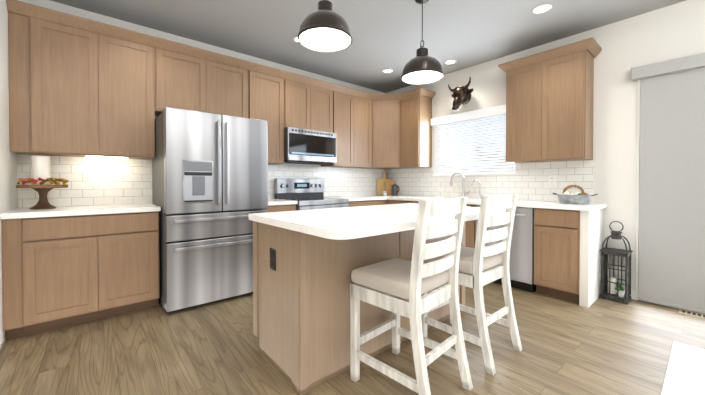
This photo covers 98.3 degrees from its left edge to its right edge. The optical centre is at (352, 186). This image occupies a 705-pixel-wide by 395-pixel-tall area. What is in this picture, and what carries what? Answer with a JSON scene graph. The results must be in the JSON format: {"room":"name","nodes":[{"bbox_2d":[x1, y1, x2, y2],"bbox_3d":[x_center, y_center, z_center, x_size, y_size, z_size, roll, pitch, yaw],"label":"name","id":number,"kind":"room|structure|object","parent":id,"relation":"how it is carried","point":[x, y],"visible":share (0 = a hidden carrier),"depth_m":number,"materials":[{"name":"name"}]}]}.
{"room":"kitchen","nodes":[
{"label":"kitchen","id":0,"kind":"room"},
{"bbox_2d":[0,0,17,348],"bbox_3d":[-2.567,-0.265,2.168,0.120,2.740,0.950,-1,1,-40],"label":"wall","id":1,"kind":"structure","parent":0,"point":[8,183],"depth_m":2.22,"materials":[{"name":"white paint"}]},
{"bbox_2d":[17,0,384,207],"bbox_3d":[-2.373,-0.275,3.035,7.916,2.740,0.120,-1,1,-40],"label":"wall","id":2,"kind":"structure","parent":0,"point":[60,7],"depth_m":3.33,"materials":[{"name":"white paint"}]},
{"bbox_2d":[26,4,109,157],"bbox_3d":[-2.457,-0.845,2.663,0.477,1.144,0.323,-1,1,-40],"label":"upper cabinet","id":3,"kind":"object","parent":2,"relation":"attached to","point":[82,87],"depth_m":2.53,"materials":[{"name":"brown wood"}]},
{"bbox_2d":[93,175,101,186],"bbox_3d":[-2.426,-0.049,2.899,0.070,0.114,0.009,-1,1,-40],"label":"electrical outlet","id":4,"kind":"object","parent":2,"relation":"attached to","point":[97,180],"visible":1,"depth_m":2.90,"materials":[{"name":"white plastic"}]},
{"bbox_2d":[110,25,165,159],"bbox_3d":[-2.156,-0.848,2.919,0.547,1.144,0.323,-1,1,-40],"label":"upper cabinet","id":5,"kind":"object","parent":2,"relation":"attached to","point":[137,60],"depth_m":2.83,"materials":[{"name":"brown wood"}]},
{"bbox_2d":[166,40,213,112],"bbox_3d":[-1.804,-1.080,3.215,0.515,0.688,0.323,-1,1,-40],"label":"upper cabinet","id":6,"kind":"object","parent":2,"relation":"attached to","point":[189,69],"depth_m":3.12,"materials":[{"name":"brown wood"}]},
{"bbox_2d":[214,52,249,117],"bbox_3d":[-1.501,-1.083,3.473,0.516,0.688,0.323,-1,1,-40],"label":"upper cabinet","id":7,"kind":"object","parent":2,"relation":"attached to","point":[231,74],"depth_m":3.39,"materials":[{"name":"brown wood"}]},
{"bbox_2d":[250,62,289,164],"bbox_3d":[-1.130,-0.858,3.791,0.595,1.144,0.323,-1,1,-40],"label":"upper cabinet","id":8,"kind":"object","parent":2,"relation":"attached to","point":[269,87],"depth_m":3.72,"materials":[{"name":"brown wood"}]},
{"bbox_2d":[290,72,313,129],"bbox_3d":[-0.788,-1.090,4.079,0.439,0.688,0.323,-1,1,-40],"label":"upper cabinet","id":9,"kind":"object","parent":2,"relation":"attached to","point":[301,87],"depth_m":3.98,"materials":[{"name":"brown wood"}]},
{"bbox_2d":[284,127,336,164],"bbox_3d":[-0.635,-0.529,4.154,0.754,0.422,0.414,-1,1,-40],"label":"microwave","id":10,"kind":"object","parent":9,"relation":"attached to","point":[305,146],"visible":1,"depth_m":3.97,"materials":[{"name":"grey metal"}]},
{"bbox_2d":[17,154,593,207],"bbox_3d":[-0.128,-0.060,2.898,4.536,0.472,2.999,-1,1,-40],"label":"backsplash","id":11,"kind":"structure","parent":2,"relation":"attached to","point":[126,181],"depth_m":3.48,"materials":[{"name":"white tile"}]},
{"bbox_2d":[314,80,333,132],"bbox_3d":[-0.542,-1.092,4.287,0.439,0.688,0.323,-1,1,-40],"label":"upper cabinet","id":12,"kind":"object","parent":2,"relation":"attached to","point":[323,90],"depth_m":4.21,"materials":[{"name":"brown wood"}]},
{"bbox_2d":[321,84,349,167],"bbox_3d":[-0.234,-0.867,4.552,0.509,1.144,0.323,-1,1,-40],"label":"upper cabinet","id":13,"kind":"object","parent":2,"relation":"attached to","point":[341,95],"depth_m":4.42,"materials":[{"name":"brown wood"}]},
{"bbox_2d":[350,88,369,167],"bbox_3d":[0.080,-0.870,4.784,0.503,1.144,0.376,-1,1,-40],"label":"upper cabinet","id":14,"kind":"object","parent":2,"relation":"attached to","point":[359,100],"depth_m":4.64,"materials":[{"name":"brown wood"}]},
{"bbox_2d":[370,93,401,168],"bbox_3d":[0.538,-0.872,4.976,0.711,1.144,0.677,-1,1,-40],"label":"upper cabinet","id":15,"kind":"object","parent":2,"relation":"attached to","point":[385,109],"depth_m":4.80,"materials":[{"name":"brown wood"}]},
{"bbox_2d":[0,282,704,394],"bbox_3d":[-0.424,1.152,0.758,7.916,0.060,6.140,-1,1,-40],"label":"floor","id":16,"kind":"structure","parent":0,"point":[599,346],"depth_m":2.00,"materials":[{"name":"brown wood"}]},
{"bbox_2d":[16,211,159,336],"bbox_3d":[-2.234,0.660,2.671,0.837,0.879,0.627,-1,1,-40],"label":"base cabinet","id":17,"kind":"object","parent":16,"relation":"on","point":[64,266],"depth_m":2.39,"materials":[{"name":"brown wood"}]},
{"bbox_2d":[0,203,159,218],"bbox_3d":[-2.259,0.199,2.630,0.938,0.040,0.647,-1,1,-40],"label":"countertop","id":18,"kind":"structure","parent":17,"relation":"on","point":[112,209],"depth_m":2.41,"materials":[{"name":"white stone"}]},
{"bbox_2d":[16,156,68,208],"bbox_3d":[-2.513,-0.033,2.481,0.311,0.426,0.302,-1,1,-40],"label":"pedestal stand","id":19,"kind":"object","parent":18,"relation":"on","point":[40,180],"visible":1,"depth_m":2.44,"materials":[{"name":"brown wood"}]},
{"bbox_2d":[152,107,267,311],"bbox_3d":[-1.460,0.206,3.132,0.908,1.775,0.864,-1,1,-40],"label":"fridge","id":20,"kind":"object","parent":16,"relation":"on","point":[209,183],"visible":0.81,"depth_m":2.77,"materials":[{"name":"grey metal"}]},
{"bbox_2d":[265,203,297,211],"bbox_3d":[-1.030,0.647,3.693,0.449,0.879,0.627,-1,1,-40],"label":"base cabinet","id":21,"kind":"object","parent":16,"relation":"on","point":[291,206],"depth_m":3.48,"materials":[{"name":"brown wood"}]},
{"bbox_2d":[268,199,297,206],"bbox_3d":[-1.024,0.187,3.680,0.447,0.040,0.647,-1,1,-40],"label":"countertop","id":22,"kind":"structure","parent":21,"relation":"on","point":[271,202],"depth_m":3.47,"materials":[{"name":"white stone"}]},
{"bbox_2d":[275,178,348,210],"bbox_3d":[-0.523,0.488,4.035,0.754,1.190,0.707,-1,1,-40],"label":"range","id":23,"kind":"object","parent":16,"relation":"on","point":[307,194],"visible":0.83,"depth_m":4.09,"materials":[{"name":"grey metal"}]},
{"bbox_2d":[249,219,465,394],"bbox_3d":[0.152,0.663,2.389,1.670,0.878,0.643,-1,1,-40],"label":"kitchen island","id":24,"kind":"object","parent":16,"relation":"on","point":[306,263],"depth_m":1.79,"materials":[{"name":"brown wood"}]},
{"bbox_2d":[249,203,505,242],"bbox_3d":[0.271,0.204,2.246,1.724,0.040,1.005,-1,1,-40],"label":"island countertop","id":25,"kind":"structure","parent":24,"relation":"on","point":[337,224],"depth_m":1.80,"materials":[{"name":"white stone"}]},
{"bbox_2d":[347,199,387,206],"bbox_3d":[0.045,0.637,4.575,0.791,0.879,0.676,-1,1,-40],"label":"base cabinet","id":26,"kind":"object","parent":16,"relation":"on","point":[352,202],"depth_m":4.32,"materials":[{"name":"brown wood"}]},
{"bbox_2d":[327,195,387,198],"bbox_3d":[0.267,0.174,4.777,1.399,0.040,0.647,-1,1,-40],"label":"countertop","id":27,"kind":"structure","parent":26,"relation":"on","point":[361,196],"depth_m":4.49,"materials":[{"name":"white stone"}]},
{"bbox_2d":[377,172,394,194],"bbox_3d":[0.582,-0.049,5.254,0.234,0.390,0.305,-1,1,-40],"label":"cutting boards","id":28,"kind":"object","parent":27,"relation":"on","point":[384,184],"visible":0.79,"depth_m":5.27,"materials":[{"name":"brown wood"}]},
{"bbox_2d":[391,184,398,195],"bbox_3d":[0.698,0.052,4.990,0.108,0.198,0.185,-1,1,-40],"label":"kettle","id":29,"kind":"object","parent":27,"relation":"on","point":[394,189],"visible":0.98,"depth_m":4.95,"materials":[{"name":"grey metal"}]},
{"bbox_2d":[388,199,407,203],"bbox_3d":[0.915,0.637,4.615,0.628,0.879,0.529,-1,1,-40],"label":"base cabinet","id":30,"kind":"object","parent":16,"relation":"on","point":[390,201],"depth_m":4.43,"materials":[{"name":"brown wood"}]},
{"bbox_2d":[350,197,472,394],"bbox_3d":[0.324,0.585,1.713,0.535,1.050,0.440,1,1,45],"label":"stool","id":31,"kind":"object","parent":16,"relation":"on","point":[393,285],"visible":1,"depth_m":1.60,"materials":[{"name":"wood"}]},
{"bbox_2d":[466,203,475,274],"bbox_3d":[1.329,0.642,4.128,0.628,0.879,1.024,-1,1,-40],"label":"base cabinet","id":32,"kind":"object","parent":16,"relation":"on","point":[470,225],"depth_m":3.58,"materials":[{"name":"brown wood"}]},
{"bbox_2d":[421,195,521,374],"bbox_3d":[0.815,0.581,2.123,0.440,1.050,0.535,-1,1,-40],"label":"stool","id":33,"kind":"object","parent":16,"relation":"on","point":[491,262],"visible":0.62,"depth_m":1.95,"materials":[{"name":"wood"}]},
{"bbox_2d":[475,205,535,291],"bbox_3d":[1.832,0.652,3.481,0.686,0.875,0.604,-1,1,-40],"label":"dishwasher","id":34,"kind":"object","parent":16,"relation":"on","point":[521,265],"visible":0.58,"depth_m":3.15,"materials":[{"name":"grey metal"}]},
{"bbox_2d":[532,207,606,307],"bbox_3d":[2.202,0.654,3.101,0.628,0.879,0.448,-1,1,-40],"label":"base cabinet","id":35,"kind":"object","parent":16,"relation":"on","point":[567,244],"depth_m":2.89,"materials":[{"name":"brown wood"}]},
{"bbox_2d":[388,195,607,210],"bbox_3d":[1.561,0.185,3.835,0.648,0.040,2.465,-1,1,-40],"label":"countertop","id":36,"kind":"structure","parent":35,"relation":"on","point":[551,206],"depth_m":3.11,"materials":[{"name":"white stone"}]},
{"bbox_2d":[450,172,469,196],"bbox_3d":[1.506,-0.022,4.249,0.094,0.362,0.272,-1,1,-40],"label":"faucet","id":37,"kind":"object","parent":36,"relation":"on","point":[451,184],"visible":0.96,"depth_m":4.24,"materials":[{"name":"silver metal"}]},
{"bbox_2d":[471,180,482,198],"bbox_3d":[1.671,0.038,4.072,0.058,0.247,0.149,-1,1,-40],"label":"filter faucet","id":38,"kind":"object","parent":36,"relation":"on","point":[479,189],"visible":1,"depth_m":4.06,"materials":[{"name":"silver metal"}]},
{"bbox_2d":[552,185,597,203],"bbox_3d":[2.240,0.077,3.075,0.202,0.193,0.376,-1,1,-40],"label":"tub","id":39,"kind":"object","parent":36,"relation":"on","point":[567,197],"visible":1,"depth_m":3.03,"materials":[{"name":"grey metal"}]},
{"bbox_2d":[600,221,632,304],"bbox_3d":[2.567,0.716,2.967,0.212,0.759,0.212,-1,1,-40],"label":"lantern","id":40,"kind":"object","parent":16,"relation":"on","point":[614,292],"visible":1,"depth_m":2.95,"materials":[{"name":"black metal"}]},
{"bbox_2d":[661,341,704,394],"bbox_3d":[2.194,1.112,1.093,1.500,0.012,1.520,-1,1,-40],"label":"rug","id":41,"kind":"object","parent":16,"relation":"on","point":[685,373],"visible":1,"depth_m":1.80,"materials":[{"name":"white fabric"}]},
{"bbox_2d":[679,309,704,318],"bbox_3d":[2.971,1.097,2.567,0.100,0.006,0.300,-1,1,-40],"label":"floor vent","id":42,"kind":"object","parent":16,"relation":"in","point":[690,313],"visible":1,"depth_m":2.62,"materials":[{"name":"beige metal"}]},
{"bbox_2d":[50,0,685,92],"bbox_3d":[-0.424,-1.648,0.725,7.916,0.060,6.140,-1,1,-40],"label":"ceiling","id":43,"kind":"structure","parent":0,"point":[387,34],"depth_m":3.12,"materials":[{"name":"grey paint"}]},
{"bbox_2d":[298,0,351,51],"bbox_3d":[-0.184,-1.305,2.049,0.368,0.652,0.368,-1,1,-40],"label":"pendant light","id":44,"kind":"object","parent":43,"relation":"hanging from","point":[324,27],"visible":1,"depth_m":1.98,"materials":[{"name":"brown metal"}]},
{"bbox_2d":[382,69,392,72],"bbox_3d":[0.504,-1.653,4.362,0.156,0.011,0.156,-1,1,-40],"label":"recessed light","id":45,"kind":"object","parent":43,"relation":"in","point":[387,70],"visible":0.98,"depth_m":4.36,"materials":[{"name":"white plastic"}]},
{"bbox_2d":[401,0,443,84],"bbox_3d":[0.612,-1.295,2.672,0.368,0.687,0.368,-1,1,-40],"label":"pendant light","id":46,"kind":"object","parent":43,"relation":"hanging from","point":[422,67],"visible":1,"depth_m":2.62,"materials":[{"name":"brown metal"}]},
{"bbox_2d":[445,60,456,63],"bbox_3d":[1.301,-1.649,4.042,0.156,0.011,0.156,-1,1,-40],"label":"recessed light","id":47,"kind":"object","parent":43,"relation":"in","point":[450,61],"visible":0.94,"depth_m":4.03,"materials":[{"name":"white plastic"}]},
{"bbox_2d":[532,4,551,13],"bbox_3d":[1.747,-1.634,2.807,0.156,0.011,0.156,-1,1,-40],"label":"recessed light","id":48,"kind":"object","parent":43,"relation":"in","point":[542,8],"visible":1,"depth_m":2.80,"materials":[{"name":"white plastic"}]},
{"bbox_2d":[385,0,704,313],"bbox_3d":[2.585,-0.278,3.220,0.120,2.740,6.020,-1,1,-40],"label":"wall","id":49,"kind":"structure","parent":0,"point":[674,31],"depth_m":3.05,"materials":[{"name":"white paint"}]},
{"bbox_2d":[402,88,433,167],"bbox_3d":[0.942,-0.870,4.756,0.381,1.144,0.437,-1,1,-40],"label":"upper cabinet","id":50,"kind":"object","parent":49,"relation":"attached to","point":[416,103],"depth_m":4.62,"materials":[{"name":"brown wood"}]},
{"bbox_2d":[448,77,473,110],"bbox_3d":[1.467,-1.223,4.136,0.299,0.415,0.365,-1,1,-40],"label":"art","id":51,"kind":"object","parent":49,"relation":"attached to","point":[460,95],"visible":1,"depth_m":4.06,"materials":[{"name":"brown metal"}]},
{"bbox_2d":[435,114,515,170],"bbox_3d":[1.697,-0.573,4.286,0.050,0.835,1.200,-1,1,-40],"label":"window","id":52,"kind":"structure","parent":49,"relation":"in","point":[471,140],"depth_m":4.28,"materials":[{"name":"white"}]},
{"bbox_2d":[431,105,515,174],"bbox_3d":[1.628,-0.596,4.245,0.083,0.878,1.233,-1,1,-40],"label":"window blind","id":53,"kind":"object","parent":52,"relation":"attached to","point":[506,168],"visible":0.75,"depth_m":4.21,"materials":[{"name":"white plastic"}]},
{"bbox_2d":[498,37,601,162],"bbox_3d":[2.138,-0.853,3.361,0.366,1.144,0.890,-1,1,-40],"label":"upper cabinet","id":54,"kind":"object","parent":49,"relation":"attached to","point":[549,103],"visible":1,"depth_m":3.20,"materials":[{"name":"brown wood"}]},
{"bbox_2d":[549,175,555,184],"bbox_3d":[2.278,-0.070,3.474,0.009,0.114,0.070,-1,1,-40],"label":"electrical outlet","id":55,"kind":"object","parent":49,"relation":"attached to","point":[552,179],"visible":1,"depth_m":3.47,"materials":[{"name":"white plastic"}]},
{"bbox_2d":[607,285,635,299],"bbox_3d":[2.666,1.052,3.037,0.014,0.085,0.252,-1,1,-40],"label":"baseboard","id":56,"kind":"structure","parent":49,"relation":"attached to","point":[633,294],"depth_m":2.96,"materials":[{"name":"white wood"}]},
{"bbox_2d":[631,52,704,313],"bbox_3d":[3.316,-0.008,2.204,0.083,2.225,1.940,-1,1,-40],"label":"door shade","id":57,"kind":"object","parent":49,"relation":"attached to","point":[670,246],"visible":0.98,"depth_m":2.74,"materials":[{"name":"fabric"}]},
{"label":"outside","id":58,"kind":"structure","parent":0,"visible":0},
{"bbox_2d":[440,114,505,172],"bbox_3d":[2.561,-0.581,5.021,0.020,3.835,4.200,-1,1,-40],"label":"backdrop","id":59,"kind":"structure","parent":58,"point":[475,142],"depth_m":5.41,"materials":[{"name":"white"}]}
]}

